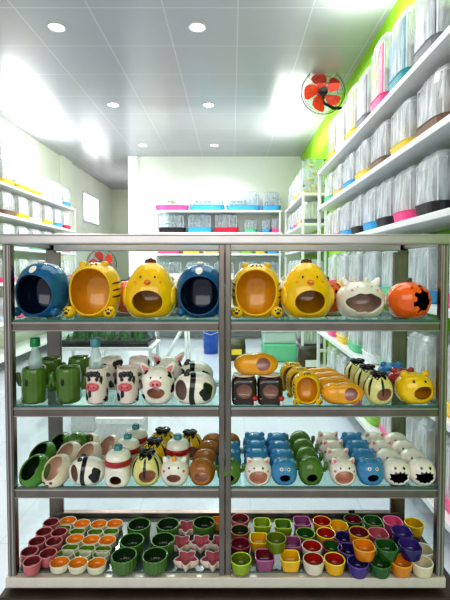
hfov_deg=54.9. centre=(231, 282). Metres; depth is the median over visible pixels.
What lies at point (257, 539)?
bowl
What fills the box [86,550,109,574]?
dish
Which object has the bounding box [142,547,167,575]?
scalloped bowl
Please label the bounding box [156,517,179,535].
scalloped bowl
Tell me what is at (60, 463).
slipper hide
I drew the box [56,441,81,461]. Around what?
slipper hide
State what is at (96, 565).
cup
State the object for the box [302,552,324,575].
bowl
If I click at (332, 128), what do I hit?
cage
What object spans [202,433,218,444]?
loaf
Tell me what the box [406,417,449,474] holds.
cage
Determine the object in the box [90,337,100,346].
cap
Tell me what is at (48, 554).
round bowl
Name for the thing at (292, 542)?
bowl
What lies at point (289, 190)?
cage
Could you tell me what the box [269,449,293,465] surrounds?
cat hide
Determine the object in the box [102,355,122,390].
cup
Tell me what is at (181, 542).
bowl
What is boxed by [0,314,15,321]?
tray
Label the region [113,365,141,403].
cup
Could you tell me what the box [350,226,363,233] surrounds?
tray
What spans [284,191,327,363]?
shelving unit
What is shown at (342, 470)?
cat hide
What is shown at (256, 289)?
tiger hide
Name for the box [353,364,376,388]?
melon hide
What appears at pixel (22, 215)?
tray
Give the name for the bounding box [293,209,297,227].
cage
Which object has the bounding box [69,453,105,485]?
cow hide
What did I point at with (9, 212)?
tray
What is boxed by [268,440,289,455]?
cat hide
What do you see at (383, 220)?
tray
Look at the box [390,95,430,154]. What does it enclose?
cage
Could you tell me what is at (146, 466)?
melon hide
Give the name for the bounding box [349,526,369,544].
bowl
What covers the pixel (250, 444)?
cat hide
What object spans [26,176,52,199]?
cage
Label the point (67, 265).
cage
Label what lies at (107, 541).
cup
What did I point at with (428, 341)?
cage
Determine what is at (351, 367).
melon hide
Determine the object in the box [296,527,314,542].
bowl
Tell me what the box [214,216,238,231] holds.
cage
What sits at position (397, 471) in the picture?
figurine
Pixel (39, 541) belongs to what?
round bowl
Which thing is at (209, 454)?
loaf
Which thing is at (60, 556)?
cup
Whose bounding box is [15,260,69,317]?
dome hide
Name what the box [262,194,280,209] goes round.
cage
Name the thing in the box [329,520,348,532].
bowl
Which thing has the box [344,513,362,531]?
bowl
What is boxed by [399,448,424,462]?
figurine
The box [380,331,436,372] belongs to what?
cage
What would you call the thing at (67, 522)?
cup
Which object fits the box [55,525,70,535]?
cup
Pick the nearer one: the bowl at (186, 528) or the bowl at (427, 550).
the bowl at (427, 550)
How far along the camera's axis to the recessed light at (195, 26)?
3.75 m
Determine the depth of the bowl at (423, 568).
1.22 m
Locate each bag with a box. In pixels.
[231,338,245,360]
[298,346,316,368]
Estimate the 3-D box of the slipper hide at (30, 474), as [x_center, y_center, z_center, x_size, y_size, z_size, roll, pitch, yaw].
[-0.568,0.536,1.250,0.078,0.075,0.092,1,2,20]
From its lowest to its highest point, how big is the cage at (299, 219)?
0.302 m
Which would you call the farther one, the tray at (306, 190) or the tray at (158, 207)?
the tray at (158, 207)
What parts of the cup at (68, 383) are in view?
arm, arm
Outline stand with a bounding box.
[62,339,159,404]
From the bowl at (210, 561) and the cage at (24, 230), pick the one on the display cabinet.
the bowl at (210, 561)
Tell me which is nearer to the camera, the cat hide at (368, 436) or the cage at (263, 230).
the cat hide at (368, 436)
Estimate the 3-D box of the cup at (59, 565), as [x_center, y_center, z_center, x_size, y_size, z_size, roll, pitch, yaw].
[-0.496,0.814,1.248,0.056,0.023,0.052,0,2,0]
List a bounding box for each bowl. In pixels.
[20,545,38,561]
[22,555,41,576]
[28,536,45,554]
[35,527,52,539]
[39,547,56,567]
[43,517,58,529]
[45,536,62,551]
[50,527,67,543]
[110,547,136,575]
[119,532,144,556]
[127,517,150,539]
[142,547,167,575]
[151,532,174,556]
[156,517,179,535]
[168,535,191,553]
[173,550,198,571]
[175,520,193,535]
[189,535,212,553]
[192,516,215,538]
[200,550,218,571]
[209,535,218,550]
[210,516,218,530]
[231,513,248,525]
[231,524,249,538]
[231,537,250,554]
[231,552,251,575]
[250,532,266,552]
[253,517,270,533]
[255,548,274,571]
[266,531,285,553]
[274,519,291,535]
[280,549,299,572]
[285,536,301,554]
[293,516,310,531]
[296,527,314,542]
[302,539,322,554]
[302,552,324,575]
[313,515,330,531]
[316,527,335,544]
[322,539,341,555]
[324,552,345,575]
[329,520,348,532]
[334,531,350,542]
[337,542,354,564]
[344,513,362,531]
[347,555,368,578]
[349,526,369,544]
[352,539,375,561]
[363,515,382,529]
[368,527,388,544]
[369,555,390,578]
[375,539,398,561]
[383,515,403,534]
[391,525,413,545]
[391,554,412,577]
[398,538,421,561]
[404,517,423,537]
[412,555,433,578]
[419,542,432,560]
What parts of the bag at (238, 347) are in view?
printed panel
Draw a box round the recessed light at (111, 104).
[107,102,118,106]
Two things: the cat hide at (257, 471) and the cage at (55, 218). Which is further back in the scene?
the cage at (55, 218)
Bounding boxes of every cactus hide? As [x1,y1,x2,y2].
[62,431,92,445]
[213,457,245,484]
[286,431,314,446]
[289,438,318,455]
[291,446,322,464]
[294,456,327,484]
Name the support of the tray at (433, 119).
on the cage at (439, 108)
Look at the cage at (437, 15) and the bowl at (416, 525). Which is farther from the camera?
the cage at (437, 15)
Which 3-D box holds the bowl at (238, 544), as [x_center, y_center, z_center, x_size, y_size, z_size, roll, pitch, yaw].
[0.026,0.805,1.312,0.061,0.036,0.061,0,2,0]
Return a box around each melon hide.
[132,448,161,485]
[142,436,166,463]
[152,426,173,443]
[182,429,201,459]
[344,358,364,380]
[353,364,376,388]
[363,370,393,404]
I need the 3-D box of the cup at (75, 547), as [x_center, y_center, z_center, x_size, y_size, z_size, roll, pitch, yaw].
[-0.491,0.812,1.315,0.051,0.022,0.032,0,2,0]
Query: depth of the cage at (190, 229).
7.83 m
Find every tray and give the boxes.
[0,178,14,185]
[0,209,14,215]
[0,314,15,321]
[14,184,28,190]
[14,213,28,218]
[29,190,41,195]
[29,217,41,221]
[41,194,52,199]
[42,220,52,224]
[53,198,61,203]
[155,205,188,209]
[159,227,185,231]
[169,273,180,277]
[187,227,212,231]
[190,205,224,209]
[214,227,238,231]
[226,205,259,209]
[244,229,256,231]
[262,205,280,209]
[300,340,322,348]
[301,189,323,192]
[301,219,323,222]
[324,195,332,201]
[327,150,335,159]
[327,331,336,336]
[332,188,342,195]
[335,140,344,150]
[336,332,367,344]
[340,230,351,233]
[342,179,355,188]
[345,127,356,140]
[347,339,373,353]
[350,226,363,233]
[354,168,370,179]
[356,112,370,127]
[361,348,387,364]
[362,221,376,230]
[364,404,388,426]
[370,91,389,111]
[370,154,390,168]
[376,216,393,226]
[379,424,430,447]
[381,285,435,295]
[388,66,411,90]
[390,136,417,154]
[392,209,416,222]
[413,31,443,62]
[415,200,449,215]
[416,111,449,135]
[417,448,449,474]
[428,288,449,303]
[431,375,435,400]
[445,484,449,512]
[447,396,449,416]
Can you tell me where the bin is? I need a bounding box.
[203,331,218,353]
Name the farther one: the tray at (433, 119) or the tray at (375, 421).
the tray at (375, 421)
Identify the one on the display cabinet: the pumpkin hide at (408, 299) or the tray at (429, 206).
the pumpkin hide at (408, 299)
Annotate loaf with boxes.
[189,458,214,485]
[192,449,216,461]
[197,440,218,456]
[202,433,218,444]
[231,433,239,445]
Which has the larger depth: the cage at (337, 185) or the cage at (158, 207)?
the cage at (158, 207)
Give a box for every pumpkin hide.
[117,277,129,312]
[326,276,340,312]
[386,277,431,317]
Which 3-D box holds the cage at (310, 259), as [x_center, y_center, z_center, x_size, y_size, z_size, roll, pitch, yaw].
[1.105,-0.179,5.997,0.298,0.302,0.308,0,2,0]
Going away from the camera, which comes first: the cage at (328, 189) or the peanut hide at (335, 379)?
the peanut hide at (335, 379)
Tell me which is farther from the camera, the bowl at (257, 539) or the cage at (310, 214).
the cage at (310, 214)
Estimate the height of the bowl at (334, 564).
0.036 m
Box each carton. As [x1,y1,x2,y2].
[71,397,102,431]
[95,417,147,440]
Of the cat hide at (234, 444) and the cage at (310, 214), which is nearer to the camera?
the cat hide at (234, 444)
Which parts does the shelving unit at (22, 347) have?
post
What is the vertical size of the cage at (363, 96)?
0.444 m
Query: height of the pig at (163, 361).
0.118 m
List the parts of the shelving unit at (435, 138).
post, post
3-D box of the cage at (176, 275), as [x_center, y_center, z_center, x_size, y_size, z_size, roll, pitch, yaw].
[-1.132,-0.247,7.996,0.465,0.300,0.308,0,2,0]
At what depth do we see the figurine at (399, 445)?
1.36 m
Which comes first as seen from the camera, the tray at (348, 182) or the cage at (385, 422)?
the cage at (385, 422)
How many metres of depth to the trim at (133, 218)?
8.10 m
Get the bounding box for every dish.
[49,549,73,573]
[55,516,76,535]
[61,533,83,555]
[68,550,91,574]
[69,519,90,536]
[78,534,100,556]
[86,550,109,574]
[87,519,107,536]
[95,535,115,556]
[103,519,122,538]
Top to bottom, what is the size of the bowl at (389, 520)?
0.036 m
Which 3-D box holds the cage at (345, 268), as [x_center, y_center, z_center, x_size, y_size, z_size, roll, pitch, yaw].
[1.105,-0.117,3.898,0.298,0.322,0.308,0,2,0]
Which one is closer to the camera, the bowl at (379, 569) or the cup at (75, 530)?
the bowl at (379, 569)
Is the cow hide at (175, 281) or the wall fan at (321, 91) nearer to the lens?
the cow hide at (175, 281)
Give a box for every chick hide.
[122,258,176,317]
[280,258,334,317]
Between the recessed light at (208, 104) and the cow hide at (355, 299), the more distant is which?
the recessed light at (208, 104)
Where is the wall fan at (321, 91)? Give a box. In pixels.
[301,73,346,114]
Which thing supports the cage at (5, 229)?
on the shelving unit at (22, 347)
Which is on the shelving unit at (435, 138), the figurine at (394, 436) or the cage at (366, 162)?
the cage at (366, 162)
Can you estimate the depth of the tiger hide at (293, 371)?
1.29 m
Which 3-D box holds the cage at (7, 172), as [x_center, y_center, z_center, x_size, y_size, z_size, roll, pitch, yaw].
[-2.960,-1.381,5.455,0.349,0.302,0.339,0,2,0]
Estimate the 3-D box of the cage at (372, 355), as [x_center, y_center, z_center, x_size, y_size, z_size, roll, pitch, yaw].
[1.105,0.401,3.116,0.298,0.323,0.308,0,2,0]
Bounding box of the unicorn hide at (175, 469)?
[161,456,188,485]
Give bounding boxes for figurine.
[375,448,400,464]
[383,457,410,485]
[385,432,406,445]
[392,440,415,453]
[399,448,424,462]
[408,457,435,485]
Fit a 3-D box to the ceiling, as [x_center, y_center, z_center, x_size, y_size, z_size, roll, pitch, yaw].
[-0.100,-2.282,5.524,6.200,0.001,12.200,0,2,0]
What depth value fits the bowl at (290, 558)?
1.24 m
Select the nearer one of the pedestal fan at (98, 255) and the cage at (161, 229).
the pedestal fan at (98, 255)
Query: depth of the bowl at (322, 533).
1.38 m
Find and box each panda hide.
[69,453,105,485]
[174,359,212,379]
[174,369,215,404]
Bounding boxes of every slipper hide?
[19,453,50,487]
[29,441,56,457]
[42,453,71,487]
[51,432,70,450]
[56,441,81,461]
[75,441,101,459]
[85,432,100,443]
[100,434,119,459]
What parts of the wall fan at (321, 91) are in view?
blade, blade, blade, bracket arm, blade, blade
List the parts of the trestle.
slanted leg, upright leg, upright leg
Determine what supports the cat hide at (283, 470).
on the display cabinet
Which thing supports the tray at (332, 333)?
on the cage at (332, 333)
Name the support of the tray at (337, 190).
on the cage at (337, 185)
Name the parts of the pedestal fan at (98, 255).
blade, blade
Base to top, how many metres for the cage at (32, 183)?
0.302 m
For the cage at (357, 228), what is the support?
on the shelving unit at (435, 138)
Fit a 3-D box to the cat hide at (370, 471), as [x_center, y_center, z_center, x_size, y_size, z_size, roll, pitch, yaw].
[0.398,0.538,1.248,0.078,0.072,0.065,0,2,0]
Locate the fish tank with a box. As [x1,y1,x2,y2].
[62,280,155,346]
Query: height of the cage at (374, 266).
0.322 m
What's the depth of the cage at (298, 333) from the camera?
6.29 m
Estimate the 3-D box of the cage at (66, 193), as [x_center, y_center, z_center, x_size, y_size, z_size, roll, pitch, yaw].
[-2.960,-1.469,7.394,0.349,0.343,0.339,0,2,0]
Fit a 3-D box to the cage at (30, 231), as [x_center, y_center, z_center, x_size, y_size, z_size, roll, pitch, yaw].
[-2.960,-0.629,6.282,0.349,0.302,0.328,0,2,0]
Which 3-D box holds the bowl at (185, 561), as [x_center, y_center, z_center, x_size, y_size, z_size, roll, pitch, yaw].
[-0.133,0.811,1.258,0.075,0.026,0.072,0,2,0]
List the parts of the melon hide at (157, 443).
crown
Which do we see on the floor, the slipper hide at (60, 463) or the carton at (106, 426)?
the carton at (106, 426)
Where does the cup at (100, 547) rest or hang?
on the dish at (107, 542)
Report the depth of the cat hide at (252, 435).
1.43 m
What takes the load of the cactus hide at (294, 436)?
on the display cabinet
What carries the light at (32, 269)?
on the dome hide at (41, 288)
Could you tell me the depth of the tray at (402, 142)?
2.47 m
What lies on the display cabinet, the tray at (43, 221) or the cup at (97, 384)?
the cup at (97, 384)
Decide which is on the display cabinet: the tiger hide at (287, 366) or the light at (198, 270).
the tiger hide at (287, 366)
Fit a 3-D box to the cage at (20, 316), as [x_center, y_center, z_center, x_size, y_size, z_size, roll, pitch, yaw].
[-2.960,0.314,5.914,0.349,0.302,0.328,0,2,0]
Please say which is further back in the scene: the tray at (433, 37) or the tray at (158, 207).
the tray at (158, 207)
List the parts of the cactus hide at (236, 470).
arm, arm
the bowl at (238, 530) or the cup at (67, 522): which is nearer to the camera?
the bowl at (238, 530)
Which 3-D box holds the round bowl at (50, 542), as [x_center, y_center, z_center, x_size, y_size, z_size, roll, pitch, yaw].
[-0.545,0.805,1.327,0.051,0.034,0.051,0,2,0]
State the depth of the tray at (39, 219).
6.20 m
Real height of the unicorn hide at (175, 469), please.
0.083 m
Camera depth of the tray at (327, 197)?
4.36 m
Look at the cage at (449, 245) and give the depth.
1.93 m
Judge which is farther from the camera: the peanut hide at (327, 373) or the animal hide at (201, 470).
the peanut hide at (327, 373)
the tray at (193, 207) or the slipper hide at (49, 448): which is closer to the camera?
the slipper hide at (49, 448)
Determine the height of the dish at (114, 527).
0.023 m
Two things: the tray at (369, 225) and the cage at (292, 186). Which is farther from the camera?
the cage at (292, 186)
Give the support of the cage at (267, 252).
on the shelving unit at (158, 212)
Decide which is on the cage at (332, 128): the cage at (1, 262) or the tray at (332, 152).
the tray at (332, 152)
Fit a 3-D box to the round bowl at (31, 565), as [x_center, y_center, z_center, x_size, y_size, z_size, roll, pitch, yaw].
[-0.570,0.809,1.236,0.051,0.034,0.051,0,2,0]
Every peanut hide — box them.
[234,352,277,374]
[308,367,338,372]
[315,371,344,377]
[319,376,352,395]
[320,382,363,403]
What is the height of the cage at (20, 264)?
0.303 m
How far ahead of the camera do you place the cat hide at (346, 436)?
1.43 m
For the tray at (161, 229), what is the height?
0.094 m
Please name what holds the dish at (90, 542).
on the display cabinet
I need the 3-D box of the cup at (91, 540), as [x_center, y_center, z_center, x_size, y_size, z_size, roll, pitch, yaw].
[-0.439,0.810,1.351,0.056,0.023,0.052,0,2,0]
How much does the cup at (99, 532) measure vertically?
0.022 m
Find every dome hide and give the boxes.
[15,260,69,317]
[176,262,218,317]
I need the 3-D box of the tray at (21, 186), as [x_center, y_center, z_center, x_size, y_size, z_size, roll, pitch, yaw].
[-2.960,-1.275,5.859,0.349,0.061,0.339,0,2,0]
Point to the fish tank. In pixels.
(79, 338)
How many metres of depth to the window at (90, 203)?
9.76 m
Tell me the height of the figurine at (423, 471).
0.069 m
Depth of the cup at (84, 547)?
1.31 m
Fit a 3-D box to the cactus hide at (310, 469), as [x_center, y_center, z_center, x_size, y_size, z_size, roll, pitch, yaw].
[0.226,0.537,1.248,0.084,0.074,0.068,1,2,37]
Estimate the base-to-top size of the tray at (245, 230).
0.066 m
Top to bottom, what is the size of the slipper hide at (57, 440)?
0.069 m
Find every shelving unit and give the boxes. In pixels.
[0,181,75,362]
[154,210,281,338]
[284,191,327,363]
[317,25,449,532]
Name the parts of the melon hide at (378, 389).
crown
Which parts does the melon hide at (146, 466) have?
crown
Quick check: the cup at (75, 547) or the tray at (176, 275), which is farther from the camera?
the tray at (176, 275)
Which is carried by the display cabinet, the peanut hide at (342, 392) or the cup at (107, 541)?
the peanut hide at (342, 392)
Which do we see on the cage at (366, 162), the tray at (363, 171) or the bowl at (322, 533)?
the tray at (363, 171)
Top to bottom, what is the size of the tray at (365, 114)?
0.090 m
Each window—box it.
[0,122,37,181]
[82,191,98,225]
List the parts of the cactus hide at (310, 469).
arm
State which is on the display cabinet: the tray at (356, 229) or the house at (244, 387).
the house at (244, 387)
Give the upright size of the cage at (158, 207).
0.360 m
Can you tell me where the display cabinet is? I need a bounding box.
[0,234,449,587]
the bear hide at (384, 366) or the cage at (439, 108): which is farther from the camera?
the cage at (439, 108)
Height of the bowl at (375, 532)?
0.036 m
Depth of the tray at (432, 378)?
2.19 m
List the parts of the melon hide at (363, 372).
crown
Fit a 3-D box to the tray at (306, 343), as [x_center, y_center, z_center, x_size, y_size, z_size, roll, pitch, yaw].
[1.105,0.857,6.033,0.298,0.069,0.308,0,2,0]
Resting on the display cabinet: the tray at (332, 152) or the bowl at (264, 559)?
the bowl at (264, 559)
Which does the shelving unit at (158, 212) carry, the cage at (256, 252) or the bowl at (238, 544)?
the cage at (256, 252)
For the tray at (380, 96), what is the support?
on the cage at (380, 74)
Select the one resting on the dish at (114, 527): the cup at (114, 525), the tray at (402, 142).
the cup at (114, 525)
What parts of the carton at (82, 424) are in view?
lid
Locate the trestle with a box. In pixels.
[166,318,191,360]
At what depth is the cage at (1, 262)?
5.46 m
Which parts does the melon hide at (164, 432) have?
crown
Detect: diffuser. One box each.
[49,24,63,30]
[190,24,204,30]
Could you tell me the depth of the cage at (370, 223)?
3.05 m
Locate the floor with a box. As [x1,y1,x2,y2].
[0,334,449,594]
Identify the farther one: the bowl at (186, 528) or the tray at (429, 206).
the tray at (429, 206)
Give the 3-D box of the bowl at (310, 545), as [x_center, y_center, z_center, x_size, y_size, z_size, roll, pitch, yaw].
[0.240,0.805,1.300,0.063,0.036,0.063,0,2,0]
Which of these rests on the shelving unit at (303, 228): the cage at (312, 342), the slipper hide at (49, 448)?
the cage at (312, 342)
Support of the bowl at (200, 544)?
on the display cabinet
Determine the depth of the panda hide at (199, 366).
1.36 m
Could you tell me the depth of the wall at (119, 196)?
11.55 m
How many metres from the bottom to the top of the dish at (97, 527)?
0.023 m
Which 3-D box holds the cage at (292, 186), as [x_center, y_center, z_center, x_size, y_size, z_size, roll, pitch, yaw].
[1.105,-1.459,7.104,0.298,0.423,0.308,0,2,0]
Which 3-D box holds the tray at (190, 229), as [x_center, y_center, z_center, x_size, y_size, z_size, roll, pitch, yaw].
[-0.589,-0.964,7.971,0.465,0.094,0.308,0,2,0]
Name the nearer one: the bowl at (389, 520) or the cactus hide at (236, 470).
the cactus hide at (236, 470)
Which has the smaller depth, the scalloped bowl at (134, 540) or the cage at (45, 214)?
the scalloped bowl at (134, 540)
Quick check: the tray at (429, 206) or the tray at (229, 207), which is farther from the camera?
the tray at (229, 207)
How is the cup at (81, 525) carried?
on the dish at (81, 526)
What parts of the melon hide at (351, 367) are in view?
crown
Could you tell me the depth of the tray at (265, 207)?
7.82 m
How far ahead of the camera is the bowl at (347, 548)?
1.31 m
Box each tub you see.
[261,331,297,361]
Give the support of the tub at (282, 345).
on the floor
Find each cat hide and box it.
[217,449,240,466]
[231,441,240,455]
[243,432,265,448]
[243,440,267,455]
[244,448,269,463]
[244,457,270,484]
[266,432,286,448]
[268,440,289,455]
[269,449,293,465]
[271,458,296,484]
[316,431,338,452]
[320,439,343,461]
[324,448,349,471]
[329,457,356,484]
[340,432,362,447]
[345,440,368,456]
[350,448,375,465]
[356,457,383,484]
[362,431,385,445]
[368,439,392,453]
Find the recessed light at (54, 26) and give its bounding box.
[47,22,65,32]
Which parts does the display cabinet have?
corner post, rail, post, post, rail, rail, rail, shelf rail, shelf rail, shelf rail, glass, rail, shelf rail, post, post, rail, corner post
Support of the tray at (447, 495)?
on the cage at (447, 476)
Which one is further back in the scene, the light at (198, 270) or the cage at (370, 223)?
the cage at (370, 223)
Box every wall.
[0,117,111,347]
[112,189,128,279]
[138,156,300,335]
[301,0,449,445]
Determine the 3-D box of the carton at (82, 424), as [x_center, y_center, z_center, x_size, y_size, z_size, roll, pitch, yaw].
[-1.186,1.075,3.558,0.198,0.204,0.266,0,2,0]
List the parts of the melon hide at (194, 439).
crown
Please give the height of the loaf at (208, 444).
0.071 m
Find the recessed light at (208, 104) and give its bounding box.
[203,102,214,106]
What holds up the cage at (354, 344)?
on the shelving unit at (435, 138)
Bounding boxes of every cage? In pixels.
[0,160,14,185]
[0,191,14,215]
[0,223,14,246]
[0,258,15,282]
[0,296,15,321]
[0,297,24,317]
[1,167,28,190]
[1,195,28,218]
[1,226,28,248]
[1,259,29,281]
[12,174,41,195]
[12,200,41,221]
[14,229,41,249]
[14,260,37,275]
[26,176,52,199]
[27,204,52,224]
[38,181,61,203]
[44,208,62,226]
[50,186,70,206]
[51,211,70,228]
[61,261,70,277]
[155,193,188,209]
[158,251,180,253]
[159,216,185,231]
[159,263,181,277]
[183,251,200,253]
[187,216,212,231]
[190,193,224,209]
[202,251,218,253]
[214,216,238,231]
[214,263,234,277]
[226,193,259,209]
[240,251,252,253]
[244,221,256,231]
[254,251,265,253]
[260,263,278,275]
[261,221,269,231]
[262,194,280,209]
[266,251,278,253]
[271,220,278,231]
[287,186,290,207]
[287,215,290,231]
[290,180,305,204]
[290,212,294,229]
[293,174,310,200]
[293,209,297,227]
[297,168,317,196]
[297,205,317,225]
[297,319,316,343]
[300,331,322,348]
[301,159,325,192]
[301,201,323,222]
[310,259,322,270]
[324,172,349,201]
[325,211,347,233]
[327,114,345,159]
[327,316,353,336]
[327,345,348,373]
[328,253,348,281]
[332,162,355,195]
[332,206,361,233]
[335,103,356,150]
[336,252,367,284]
[336,316,372,344]
[336,352,350,374]
[340,201,375,233]
[342,151,382,188]
[345,82,370,140]
[347,311,389,353]
[349,251,388,282]
[350,194,382,233]
[353,400,388,404]
[354,137,390,179]
[356,66,387,127]
[361,316,409,364]
[362,185,406,230]
[362,396,390,426]
[363,251,392,288]
[370,30,414,111]
[370,118,407,168]
[376,176,419,226]
[379,402,434,447]
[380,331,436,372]
[381,248,437,295]
[388,3,426,90]
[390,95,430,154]
[392,164,449,222]
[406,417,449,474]
[407,331,449,400]
[408,246,449,303]
[413,0,449,62]
[415,149,449,215]
[416,63,449,135]
[445,435,449,512]
[447,344,449,416]
[448,245,449,307]
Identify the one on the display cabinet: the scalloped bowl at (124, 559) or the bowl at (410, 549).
the scalloped bowl at (124, 559)
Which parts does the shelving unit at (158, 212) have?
post, post, post, post, post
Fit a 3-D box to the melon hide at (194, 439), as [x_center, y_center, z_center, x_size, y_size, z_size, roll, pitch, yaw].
[-0.137,0.523,1.412,0.082,0.090,0.081,0,2,0]
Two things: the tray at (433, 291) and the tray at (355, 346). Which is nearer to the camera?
the tray at (433, 291)
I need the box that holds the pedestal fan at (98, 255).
[86,251,116,362]
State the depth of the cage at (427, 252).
2.23 m
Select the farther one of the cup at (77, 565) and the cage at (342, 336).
the cage at (342, 336)
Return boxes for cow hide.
[171,276,177,312]
[279,276,284,312]
[336,277,384,317]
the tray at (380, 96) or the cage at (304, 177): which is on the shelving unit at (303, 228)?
the cage at (304, 177)
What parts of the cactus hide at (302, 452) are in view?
arm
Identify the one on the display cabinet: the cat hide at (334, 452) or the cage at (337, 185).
the cat hide at (334, 452)
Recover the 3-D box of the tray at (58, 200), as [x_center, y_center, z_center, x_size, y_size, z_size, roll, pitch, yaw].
[-2.960,-1.319,7.039,0.349,0.069,0.339,0,2,0]
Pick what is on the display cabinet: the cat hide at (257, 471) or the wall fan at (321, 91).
the cat hide at (257, 471)
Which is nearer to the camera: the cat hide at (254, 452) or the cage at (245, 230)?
the cat hide at (254, 452)
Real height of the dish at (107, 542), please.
0.023 m
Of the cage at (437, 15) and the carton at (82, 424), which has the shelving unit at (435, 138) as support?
the cage at (437, 15)
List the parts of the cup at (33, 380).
arm, arm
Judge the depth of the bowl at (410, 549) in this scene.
1.24 m
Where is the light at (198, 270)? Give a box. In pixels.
[195,267,202,273]
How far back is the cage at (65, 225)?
7.38 m
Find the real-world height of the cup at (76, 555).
0.022 m
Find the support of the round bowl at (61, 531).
on the display cabinet
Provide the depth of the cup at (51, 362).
1.35 m
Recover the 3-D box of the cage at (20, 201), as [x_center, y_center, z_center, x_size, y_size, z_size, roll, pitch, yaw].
[-2.960,-1.015,5.868,0.349,0.302,0.328,0,2,0]
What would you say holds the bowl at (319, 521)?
on the display cabinet
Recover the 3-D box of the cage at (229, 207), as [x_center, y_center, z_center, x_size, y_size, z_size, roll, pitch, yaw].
[0.208,-1.492,7.953,0.632,0.360,0.308,0,2,0]
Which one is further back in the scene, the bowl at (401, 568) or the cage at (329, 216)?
the cage at (329, 216)
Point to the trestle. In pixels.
(187, 345)
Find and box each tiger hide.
[63,261,121,317]
[231,263,282,317]
[280,362,301,391]
[286,366,309,397]
[292,371,322,404]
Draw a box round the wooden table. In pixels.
[0,536,449,599]
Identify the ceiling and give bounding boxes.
[0,0,397,188]
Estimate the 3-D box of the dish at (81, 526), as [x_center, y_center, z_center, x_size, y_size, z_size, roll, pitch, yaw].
[-0.498,0.808,1.421,0.056,0.023,0.083,0,2,0]
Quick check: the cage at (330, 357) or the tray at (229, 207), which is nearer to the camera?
the cage at (330, 357)
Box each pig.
[139,361,175,403]
[151,352,183,378]
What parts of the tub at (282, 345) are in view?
lid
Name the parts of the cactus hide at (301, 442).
arm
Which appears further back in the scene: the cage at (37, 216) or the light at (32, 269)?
the cage at (37, 216)
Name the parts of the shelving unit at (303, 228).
post, post, post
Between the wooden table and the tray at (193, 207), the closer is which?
the wooden table
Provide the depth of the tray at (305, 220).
5.83 m
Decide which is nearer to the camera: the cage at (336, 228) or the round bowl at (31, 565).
the round bowl at (31, 565)
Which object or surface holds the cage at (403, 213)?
on the shelving unit at (435, 138)
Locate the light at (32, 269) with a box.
[29,266,35,272]
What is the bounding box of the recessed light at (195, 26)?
[188,22,205,31]
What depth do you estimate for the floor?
2.97 m
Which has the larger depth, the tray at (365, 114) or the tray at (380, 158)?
the tray at (365, 114)
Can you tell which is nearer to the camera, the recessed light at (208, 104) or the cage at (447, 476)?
the cage at (447, 476)
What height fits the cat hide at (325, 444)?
0.075 m
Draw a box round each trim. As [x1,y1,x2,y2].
[59,155,73,336]
[128,156,138,276]
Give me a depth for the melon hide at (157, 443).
1.32 m
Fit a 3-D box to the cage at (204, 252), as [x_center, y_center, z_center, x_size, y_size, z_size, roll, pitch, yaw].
[-0.362,-0.647,7.982,0.371,0.220,0.308,0,2,0]
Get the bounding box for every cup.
[16,364,51,403]
[36,356,61,391]
[49,364,85,403]
[49,556,69,573]
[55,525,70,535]
[57,549,73,559]
[59,516,76,528]
[61,544,78,555]
[62,355,97,389]
[66,533,83,546]
[68,556,87,574]
[69,528,85,536]
[73,519,90,531]
[74,550,91,560]
[78,545,95,556]
[82,534,100,546]
[83,365,109,403]
[86,557,106,574]
[87,529,102,536]
[90,519,107,530]
[92,550,109,561]
[95,545,111,556]
[98,535,115,548]
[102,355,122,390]
[103,528,118,538]
[106,519,122,531]
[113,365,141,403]
[129,355,149,389]
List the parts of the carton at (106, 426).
lid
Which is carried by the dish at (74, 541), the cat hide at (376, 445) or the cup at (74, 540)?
the cup at (74, 540)
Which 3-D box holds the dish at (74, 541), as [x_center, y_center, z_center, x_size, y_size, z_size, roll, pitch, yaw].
[-0.491,0.810,1.341,0.056,0.023,0.083,0,2,0]
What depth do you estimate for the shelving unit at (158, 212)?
7.79 m
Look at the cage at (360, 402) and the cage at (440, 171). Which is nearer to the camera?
the cage at (440, 171)
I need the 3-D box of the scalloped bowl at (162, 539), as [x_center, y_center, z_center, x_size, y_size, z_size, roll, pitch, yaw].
[-0.210,0.802,1.322,0.075,0.041,0.075,0,2,0]
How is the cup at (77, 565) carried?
on the dish at (77, 565)
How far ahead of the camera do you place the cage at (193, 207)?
7.82 m
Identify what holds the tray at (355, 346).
on the cage at (354, 344)
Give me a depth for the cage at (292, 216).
7.02 m
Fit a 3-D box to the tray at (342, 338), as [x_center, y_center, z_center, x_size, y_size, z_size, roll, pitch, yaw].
[1.105,0.502,3.920,0.298,0.065,0.308,0,2,0]
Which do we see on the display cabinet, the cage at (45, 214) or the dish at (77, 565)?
the dish at (77, 565)
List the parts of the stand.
plate, leg, leg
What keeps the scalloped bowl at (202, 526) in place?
on the display cabinet
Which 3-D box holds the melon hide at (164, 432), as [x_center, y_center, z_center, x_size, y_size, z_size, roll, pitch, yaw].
[-0.227,0.520,1.421,0.087,0.094,0.085,0,2,0]
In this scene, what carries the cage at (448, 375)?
on the shelving unit at (435, 138)
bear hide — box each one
[377,361,402,375]
[387,367,413,392]
[394,370,434,403]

